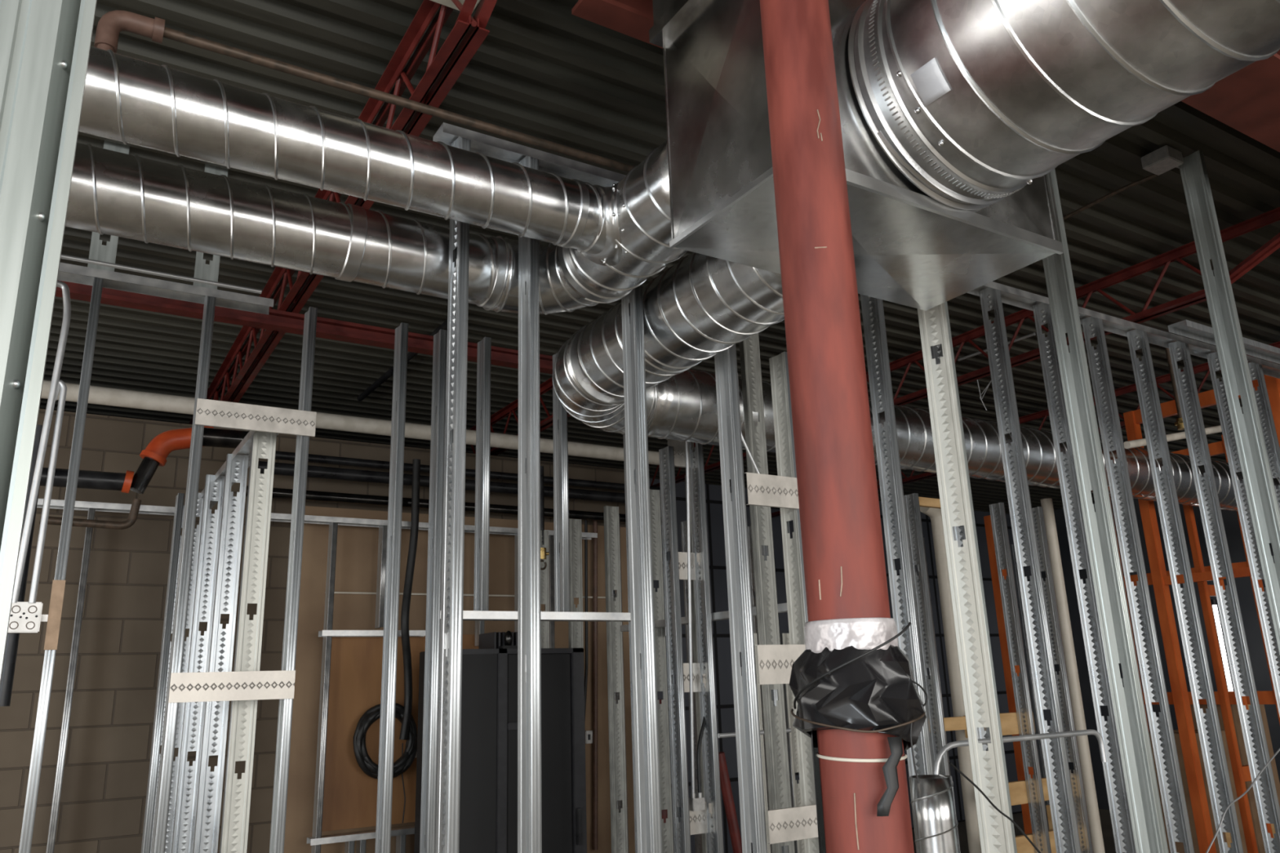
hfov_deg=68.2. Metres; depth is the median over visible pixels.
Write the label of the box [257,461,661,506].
pipe
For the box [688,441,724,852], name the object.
stud
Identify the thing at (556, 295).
duct elbow
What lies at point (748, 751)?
stud
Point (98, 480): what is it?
pipe
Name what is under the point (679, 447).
strap
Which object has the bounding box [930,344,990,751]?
stud
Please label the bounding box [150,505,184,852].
stud
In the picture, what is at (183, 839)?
stud
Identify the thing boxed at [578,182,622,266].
saddle
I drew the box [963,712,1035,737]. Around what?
board
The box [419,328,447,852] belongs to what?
stud
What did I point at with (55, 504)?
track
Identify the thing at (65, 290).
conduit
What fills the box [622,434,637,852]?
stud
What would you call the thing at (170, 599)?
stud
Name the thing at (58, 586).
tan patch
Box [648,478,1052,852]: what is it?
wall
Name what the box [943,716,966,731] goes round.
board
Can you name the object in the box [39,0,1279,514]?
ceiling
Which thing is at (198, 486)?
stud
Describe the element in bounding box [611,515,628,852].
stud
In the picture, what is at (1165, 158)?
fitting
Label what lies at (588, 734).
outlet box
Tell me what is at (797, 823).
strap
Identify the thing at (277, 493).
pipe
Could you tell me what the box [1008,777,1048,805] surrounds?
board
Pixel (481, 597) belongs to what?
stud
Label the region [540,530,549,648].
stud
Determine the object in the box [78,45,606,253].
spiral duct
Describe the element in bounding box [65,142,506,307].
spiral duct
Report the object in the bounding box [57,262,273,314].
track
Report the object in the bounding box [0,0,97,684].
stud
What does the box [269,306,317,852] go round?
stud
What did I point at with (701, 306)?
spiral duct
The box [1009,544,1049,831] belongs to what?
stud
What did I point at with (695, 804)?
junction box
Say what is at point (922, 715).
wire
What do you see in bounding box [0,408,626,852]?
wall
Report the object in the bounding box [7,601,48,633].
junction box
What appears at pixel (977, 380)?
tie
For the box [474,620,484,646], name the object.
stud
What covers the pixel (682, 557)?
strap
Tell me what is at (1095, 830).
stud
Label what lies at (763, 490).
strap
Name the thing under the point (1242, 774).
stud
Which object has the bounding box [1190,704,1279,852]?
cardboard box
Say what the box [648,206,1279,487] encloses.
joist
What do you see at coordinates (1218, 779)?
stud
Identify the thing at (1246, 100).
girder
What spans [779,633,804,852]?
stud
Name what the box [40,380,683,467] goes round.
pipe
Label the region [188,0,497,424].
joist
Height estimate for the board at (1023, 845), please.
0.130 m
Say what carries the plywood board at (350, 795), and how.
attached to the stud at (333, 526)
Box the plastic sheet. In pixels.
[789,644,926,751]
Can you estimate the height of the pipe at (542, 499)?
0.580 m
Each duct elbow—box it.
[482,235,598,315]
[551,324,657,435]
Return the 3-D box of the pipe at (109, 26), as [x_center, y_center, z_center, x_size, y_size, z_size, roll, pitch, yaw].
[0.052,-0.764,3.335,3.456,0.332,0.064,8,-18,-31]
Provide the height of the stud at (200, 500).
2.840 m
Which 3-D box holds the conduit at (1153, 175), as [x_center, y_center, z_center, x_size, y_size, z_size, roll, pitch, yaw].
[2.170,-1.066,4.514,0.035,0.018,0.608,8,-18,-31]
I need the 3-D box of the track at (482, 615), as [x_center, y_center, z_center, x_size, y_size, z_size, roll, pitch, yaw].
[-0.460,0.878,4.365,1.000,0.036,0.097,8,-18,-31]
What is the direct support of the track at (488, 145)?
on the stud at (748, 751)
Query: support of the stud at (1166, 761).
on the floor
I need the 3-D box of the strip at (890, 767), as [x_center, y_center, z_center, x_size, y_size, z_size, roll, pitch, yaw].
[0.420,0.586,1.583,0.061,0.123,0.008,3,-16,-16]
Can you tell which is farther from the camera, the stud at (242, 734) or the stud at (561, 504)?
the stud at (561, 504)
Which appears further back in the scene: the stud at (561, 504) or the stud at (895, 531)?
the stud at (561, 504)
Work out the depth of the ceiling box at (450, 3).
2.96 m
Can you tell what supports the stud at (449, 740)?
on the floor
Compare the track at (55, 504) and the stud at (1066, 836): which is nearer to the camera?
the stud at (1066, 836)
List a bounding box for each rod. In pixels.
[60,253,262,293]
[957,332,1035,360]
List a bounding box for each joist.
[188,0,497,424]
[444,377,570,456]
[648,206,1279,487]
[771,341,1279,517]
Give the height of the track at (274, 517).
0.036 m
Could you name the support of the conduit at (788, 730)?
attached to the stud at (712, 787)
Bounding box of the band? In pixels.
[816,752,906,762]
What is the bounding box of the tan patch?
[44,579,65,649]
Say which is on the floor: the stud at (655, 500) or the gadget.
the stud at (655, 500)
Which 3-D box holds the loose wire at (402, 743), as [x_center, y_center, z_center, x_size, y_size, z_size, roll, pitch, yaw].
[-1.506,2.269,6.018,0.035,0.480,0.008,8,-18,-31]
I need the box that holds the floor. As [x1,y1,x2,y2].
[911,808,1124,852]
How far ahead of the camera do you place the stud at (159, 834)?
3.59 m
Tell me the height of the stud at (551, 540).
2.840 m
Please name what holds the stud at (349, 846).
on the floor
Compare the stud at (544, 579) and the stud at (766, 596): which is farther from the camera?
the stud at (544, 579)
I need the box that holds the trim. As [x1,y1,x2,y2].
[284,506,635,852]
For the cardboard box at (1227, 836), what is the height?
1.251 m
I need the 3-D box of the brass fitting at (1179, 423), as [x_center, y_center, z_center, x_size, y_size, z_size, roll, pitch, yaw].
[3.557,-0.293,6.295,0.084,0.640,0.073,8,-18,-31]
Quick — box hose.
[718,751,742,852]
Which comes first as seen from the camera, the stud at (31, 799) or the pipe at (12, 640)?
the stud at (31, 799)
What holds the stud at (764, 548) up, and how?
on the floor
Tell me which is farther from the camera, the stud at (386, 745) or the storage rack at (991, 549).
the storage rack at (991, 549)
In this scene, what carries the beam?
attached to the storage rack at (1161, 581)
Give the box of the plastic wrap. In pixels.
[804,617,897,653]
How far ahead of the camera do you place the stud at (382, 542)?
6.25 m
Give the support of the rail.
attached to the wall at (103, 801)
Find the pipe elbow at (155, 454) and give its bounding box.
[120,426,213,493]
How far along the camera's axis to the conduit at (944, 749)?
3.52 m
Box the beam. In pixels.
[1124,425,1222,448]
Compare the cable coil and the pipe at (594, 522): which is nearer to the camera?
the cable coil
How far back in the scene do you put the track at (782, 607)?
4.80 m
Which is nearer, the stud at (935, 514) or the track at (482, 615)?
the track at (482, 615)
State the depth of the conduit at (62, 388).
3.38 m
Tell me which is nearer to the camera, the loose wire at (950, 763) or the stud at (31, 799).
the loose wire at (950, 763)
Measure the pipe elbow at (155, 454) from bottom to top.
0.436 m
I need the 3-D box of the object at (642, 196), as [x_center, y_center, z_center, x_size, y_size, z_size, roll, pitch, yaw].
[0.037,-0.658,2.978,0.309,0.308,0.744,8,-18,-31]
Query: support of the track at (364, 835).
on the stud at (361, 844)
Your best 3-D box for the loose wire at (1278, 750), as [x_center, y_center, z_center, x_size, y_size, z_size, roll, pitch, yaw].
[2.566,1.577,4.001,0.800,0.392,0.007,8,-18,-31]
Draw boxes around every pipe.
[0,424,42,706]
[39,498,141,529]
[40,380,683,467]
[40,467,130,491]
[93,9,635,173]
[202,427,248,448]
[245,485,662,524]
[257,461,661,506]
[275,450,660,493]
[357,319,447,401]
[540,466,544,545]
[592,520,597,850]
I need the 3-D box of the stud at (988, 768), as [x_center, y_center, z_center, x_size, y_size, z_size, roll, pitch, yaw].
[1.032,0.791,2.879,0.093,3.370,0.033,-12,-18,32]
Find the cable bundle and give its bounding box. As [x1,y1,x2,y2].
[399,458,420,740]
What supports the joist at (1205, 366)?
attached to the girder at (1246, 100)
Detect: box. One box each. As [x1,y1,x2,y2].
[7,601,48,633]
[431,0,479,13]
[585,730,592,743]
[648,0,1063,311]
[688,792,705,811]
[1148,729,1247,852]
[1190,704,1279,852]
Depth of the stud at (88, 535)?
5.19 m
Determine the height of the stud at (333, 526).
2.840 m
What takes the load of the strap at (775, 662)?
attached to the stud at (797, 607)
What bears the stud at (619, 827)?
on the floor
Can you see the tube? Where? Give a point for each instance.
(1214, 603)
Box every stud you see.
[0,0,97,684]
[18,276,103,852]
[45,507,95,852]
[141,493,184,852]
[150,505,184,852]
[151,295,216,852]
[164,485,199,848]
[164,493,204,852]
[171,474,225,852]
[192,453,248,852]
[219,431,276,852]
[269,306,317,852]
[311,522,337,852]
[344,840,355,852]
[355,839,366,852]
[374,322,408,852]
[374,524,387,628]
[395,835,405,852]
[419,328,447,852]
[435,136,471,852]
[473,337,491,611]
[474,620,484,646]
[514,533,518,632]
[517,155,542,852]
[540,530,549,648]
[544,534,555,648]
[552,352,569,612]
[568,518,583,648]
[603,506,627,852]
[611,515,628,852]
[621,284,662,852]
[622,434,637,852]
[649,489,673,852]
[658,445,691,852]
[680,520,702,852]
[684,475,713,852]
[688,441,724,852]
[714,343,767,852]
[738,333,795,852]
[746,525,771,852]
[754,633,770,852]
[761,545,788,852]
[768,351,819,852]
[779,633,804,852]
[860,293,933,776]
[903,493,949,775]
[915,537,951,776]
[917,301,1017,852]
[920,506,981,852]
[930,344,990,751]
[979,287,1081,852]
[989,502,1051,852]
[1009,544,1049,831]
[1031,506,1093,852]
[1032,302,1136,852]
[1040,497,1105,852]
[1042,168,1168,852]
[1081,316,1194,852]
[1126,328,1243,852]
[1168,341,1279,852]
[1178,150,1279,654]
[1182,504,1273,852]
[1206,351,1279,716]
[1248,361,1279,510]
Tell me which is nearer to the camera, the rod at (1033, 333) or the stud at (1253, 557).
the stud at (1253, 557)
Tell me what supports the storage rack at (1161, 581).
on the floor
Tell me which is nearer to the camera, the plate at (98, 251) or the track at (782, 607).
the plate at (98, 251)
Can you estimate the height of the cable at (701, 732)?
0.451 m
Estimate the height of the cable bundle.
1.831 m
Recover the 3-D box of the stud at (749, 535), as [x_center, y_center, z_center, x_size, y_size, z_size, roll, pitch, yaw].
[0.903,2.147,6.863,0.034,2.870,0.093,8,-18,-31]
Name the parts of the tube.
hanger rod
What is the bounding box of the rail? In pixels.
[324,591,605,598]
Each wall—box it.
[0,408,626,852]
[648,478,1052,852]
[1040,498,1279,809]
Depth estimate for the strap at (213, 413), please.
3.85 m
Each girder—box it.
[55,280,552,373]
[571,0,662,48]
[1180,49,1279,151]
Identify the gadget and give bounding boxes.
[498,631,517,648]
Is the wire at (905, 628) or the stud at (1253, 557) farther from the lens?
the stud at (1253, 557)
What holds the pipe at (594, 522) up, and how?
attached to the wall at (103, 801)
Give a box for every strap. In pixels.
[168,670,295,702]
[195,398,316,436]
[666,439,693,467]
[678,551,699,580]
[683,662,706,692]
[688,801,711,835]
[744,472,799,509]
[755,644,805,684]
[765,804,817,844]
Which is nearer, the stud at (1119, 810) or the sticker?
the sticker
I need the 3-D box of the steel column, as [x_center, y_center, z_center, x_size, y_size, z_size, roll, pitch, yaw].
[0.385,0.360,1.740,0.260,3.700,0.260,8,-18,-31]
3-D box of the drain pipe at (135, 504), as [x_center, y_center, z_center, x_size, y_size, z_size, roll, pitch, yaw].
[-3.021,0.473,5.207,0.474,0.176,0.044,8,-18,-31]
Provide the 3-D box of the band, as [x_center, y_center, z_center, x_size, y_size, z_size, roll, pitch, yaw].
[0.393,0.584,1.679,0.158,0.014,0.158,8,-18,-31]
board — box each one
[321,634,479,831]
[918,497,941,508]
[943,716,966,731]
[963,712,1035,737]
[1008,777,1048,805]
[1015,830,1056,852]
[1045,804,1053,830]
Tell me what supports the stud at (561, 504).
on the track at (482, 615)
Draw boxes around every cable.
[584,520,588,723]
[696,715,706,792]
[737,373,759,473]
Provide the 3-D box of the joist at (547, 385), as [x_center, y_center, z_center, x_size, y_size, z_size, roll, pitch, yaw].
[-0.168,-0.403,6.107,0.096,0.315,7.050,8,-18,-31]
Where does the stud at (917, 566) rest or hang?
on the floor
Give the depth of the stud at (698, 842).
6.65 m
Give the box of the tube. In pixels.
[1195,506,1233,691]
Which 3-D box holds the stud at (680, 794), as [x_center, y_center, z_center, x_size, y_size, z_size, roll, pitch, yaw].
[0.185,1.521,4.589,0.034,2.920,0.093,8,-18,-31]
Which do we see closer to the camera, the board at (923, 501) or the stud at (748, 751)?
the stud at (748, 751)
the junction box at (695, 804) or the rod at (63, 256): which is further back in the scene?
the junction box at (695, 804)
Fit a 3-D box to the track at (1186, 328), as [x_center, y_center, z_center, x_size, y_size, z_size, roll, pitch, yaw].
[3.593,-0.429,5.434,1.800,0.036,0.097,8,-18,-31]
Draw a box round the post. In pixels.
[658,699,674,852]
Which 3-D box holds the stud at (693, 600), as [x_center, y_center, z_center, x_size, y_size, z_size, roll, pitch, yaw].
[0.339,1.627,4.804,0.093,2.820,0.033,8,-18,-31]
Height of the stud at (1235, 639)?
3.510 m
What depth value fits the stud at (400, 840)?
5.91 m
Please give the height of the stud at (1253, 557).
3.510 m
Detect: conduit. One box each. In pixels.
[12,280,71,603]
[28,379,66,603]
[685,441,694,793]
[717,728,791,737]
[933,729,1106,774]
[1062,173,1157,220]
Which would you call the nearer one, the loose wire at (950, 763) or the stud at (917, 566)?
the loose wire at (950, 763)
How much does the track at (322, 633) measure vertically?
0.036 m
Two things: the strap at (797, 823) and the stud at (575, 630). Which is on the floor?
the stud at (575, 630)
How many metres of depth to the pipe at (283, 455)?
6.58 m
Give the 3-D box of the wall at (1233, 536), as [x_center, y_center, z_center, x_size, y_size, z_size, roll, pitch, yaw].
[9.654,1.430,7.256,0.200,3.950,14.800,8,-18,-31]
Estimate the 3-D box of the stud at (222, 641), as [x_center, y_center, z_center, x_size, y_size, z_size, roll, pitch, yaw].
[-1.871,1.506,4.129,0.093,2.840,0.033,8,-18,-31]
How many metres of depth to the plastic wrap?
1.67 m
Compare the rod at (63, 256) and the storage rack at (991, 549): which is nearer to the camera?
the rod at (63, 256)
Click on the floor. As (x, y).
(1104, 815)
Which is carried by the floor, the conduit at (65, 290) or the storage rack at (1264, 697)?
the storage rack at (1264, 697)
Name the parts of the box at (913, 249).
panel, panel, panel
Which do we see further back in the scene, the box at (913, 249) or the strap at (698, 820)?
the strap at (698, 820)
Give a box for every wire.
[401,742,405,822]
[791,708,925,733]
[793,622,911,709]
[910,680,928,783]
[949,762,1040,852]
[1205,748,1279,852]
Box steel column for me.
[759,0,914,852]
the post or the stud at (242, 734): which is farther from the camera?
the post
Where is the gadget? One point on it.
(508, 636)
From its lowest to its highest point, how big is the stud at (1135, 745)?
3.900 m
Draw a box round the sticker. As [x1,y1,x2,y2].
[910,57,950,106]
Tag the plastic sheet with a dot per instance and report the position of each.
(876, 691)
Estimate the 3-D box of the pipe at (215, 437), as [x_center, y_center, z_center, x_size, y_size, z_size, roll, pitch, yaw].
[-2.401,0.072,5.540,0.330,0.117,0.110,8,-18,-31]
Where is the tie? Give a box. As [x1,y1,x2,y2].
[977,379,991,410]
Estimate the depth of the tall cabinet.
5.49 m
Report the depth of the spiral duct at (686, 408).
5.32 m
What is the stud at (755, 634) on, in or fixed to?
on the floor
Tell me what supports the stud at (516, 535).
on the floor
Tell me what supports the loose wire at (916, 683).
attached to the plastic sheet
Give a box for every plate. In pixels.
[87,140,129,271]
[193,164,228,288]
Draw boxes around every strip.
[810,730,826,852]
[876,736,902,816]
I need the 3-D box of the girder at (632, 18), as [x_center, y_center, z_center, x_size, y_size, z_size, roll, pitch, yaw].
[0.459,-1.271,3.293,1.520,0.140,0.100,8,-18,-31]
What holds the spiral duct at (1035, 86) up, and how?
attached to the box at (913, 249)
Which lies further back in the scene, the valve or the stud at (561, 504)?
the valve
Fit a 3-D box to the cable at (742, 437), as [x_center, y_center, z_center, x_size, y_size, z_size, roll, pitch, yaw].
[0.476,-0.008,4.168,0.107,0.465,0.012,8,-18,-31]
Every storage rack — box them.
[983,515,1033,834]
[1109,434,1279,732]
[1123,374,1279,852]
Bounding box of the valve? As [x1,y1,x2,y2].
[540,547,549,569]
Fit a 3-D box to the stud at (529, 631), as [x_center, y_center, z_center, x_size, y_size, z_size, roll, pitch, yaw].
[-0.332,0.752,2.836,0.033,3.510,0.093,8,-18,-31]
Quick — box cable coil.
[353,702,417,779]
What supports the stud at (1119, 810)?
on the floor
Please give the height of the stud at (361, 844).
0.870 m
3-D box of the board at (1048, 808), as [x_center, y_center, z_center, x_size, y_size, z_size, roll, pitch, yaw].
[2.659,2.518,6.050,0.100,0.180,0.040,8,-18,-31]
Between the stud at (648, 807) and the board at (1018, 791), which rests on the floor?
the stud at (648, 807)
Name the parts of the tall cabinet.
panel, frame post, rail, door, frame post, door handle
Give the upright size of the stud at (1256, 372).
3.510 m
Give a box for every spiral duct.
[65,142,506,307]
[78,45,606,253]
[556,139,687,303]
[566,252,784,403]
[647,368,1279,511]
[848,0,1279,209]
[908,773,960,852]
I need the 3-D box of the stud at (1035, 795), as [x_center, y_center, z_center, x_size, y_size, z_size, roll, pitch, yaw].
[2.419,1.869,5.923,0.034,2.810,0.093,8,-18,-31]
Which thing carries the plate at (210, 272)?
hanging from the ceiling
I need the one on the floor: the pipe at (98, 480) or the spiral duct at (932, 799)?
the spiral duct at (932, 799)
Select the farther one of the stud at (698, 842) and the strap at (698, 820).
the stud at (698, 842)
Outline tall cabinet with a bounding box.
[413,631,586,852]
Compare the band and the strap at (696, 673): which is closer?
the band
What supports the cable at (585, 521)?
attached to the wall at (103, 801)
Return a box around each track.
[36,498,174,515]
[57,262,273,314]
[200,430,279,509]
[270,512,597,539]
[306,826,414,845]
[318,630,425,636]
[432,122,1279,378]
[440,610,631,622]
[620,603,787,631]
[1168,320,1279,364]
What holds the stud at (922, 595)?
on the floor
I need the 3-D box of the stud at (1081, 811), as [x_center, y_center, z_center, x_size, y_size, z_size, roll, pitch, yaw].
[2.764,1.914,6.132,0.034,2.810,0.093,8,-18,-31]
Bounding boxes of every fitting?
[1141,145,1183,175]
[1164,347,1184,430]
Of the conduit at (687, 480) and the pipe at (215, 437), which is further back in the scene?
the pipe at (215, 437)
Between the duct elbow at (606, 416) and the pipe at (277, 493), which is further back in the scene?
the pipe at (277, 493)
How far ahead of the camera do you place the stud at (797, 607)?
3.49 m
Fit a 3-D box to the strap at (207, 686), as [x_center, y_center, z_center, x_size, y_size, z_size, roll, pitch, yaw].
[-1.536,0.982,3.573,0.440,0.106,0.012,8,-18,-31]
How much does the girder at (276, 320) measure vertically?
0.080 m

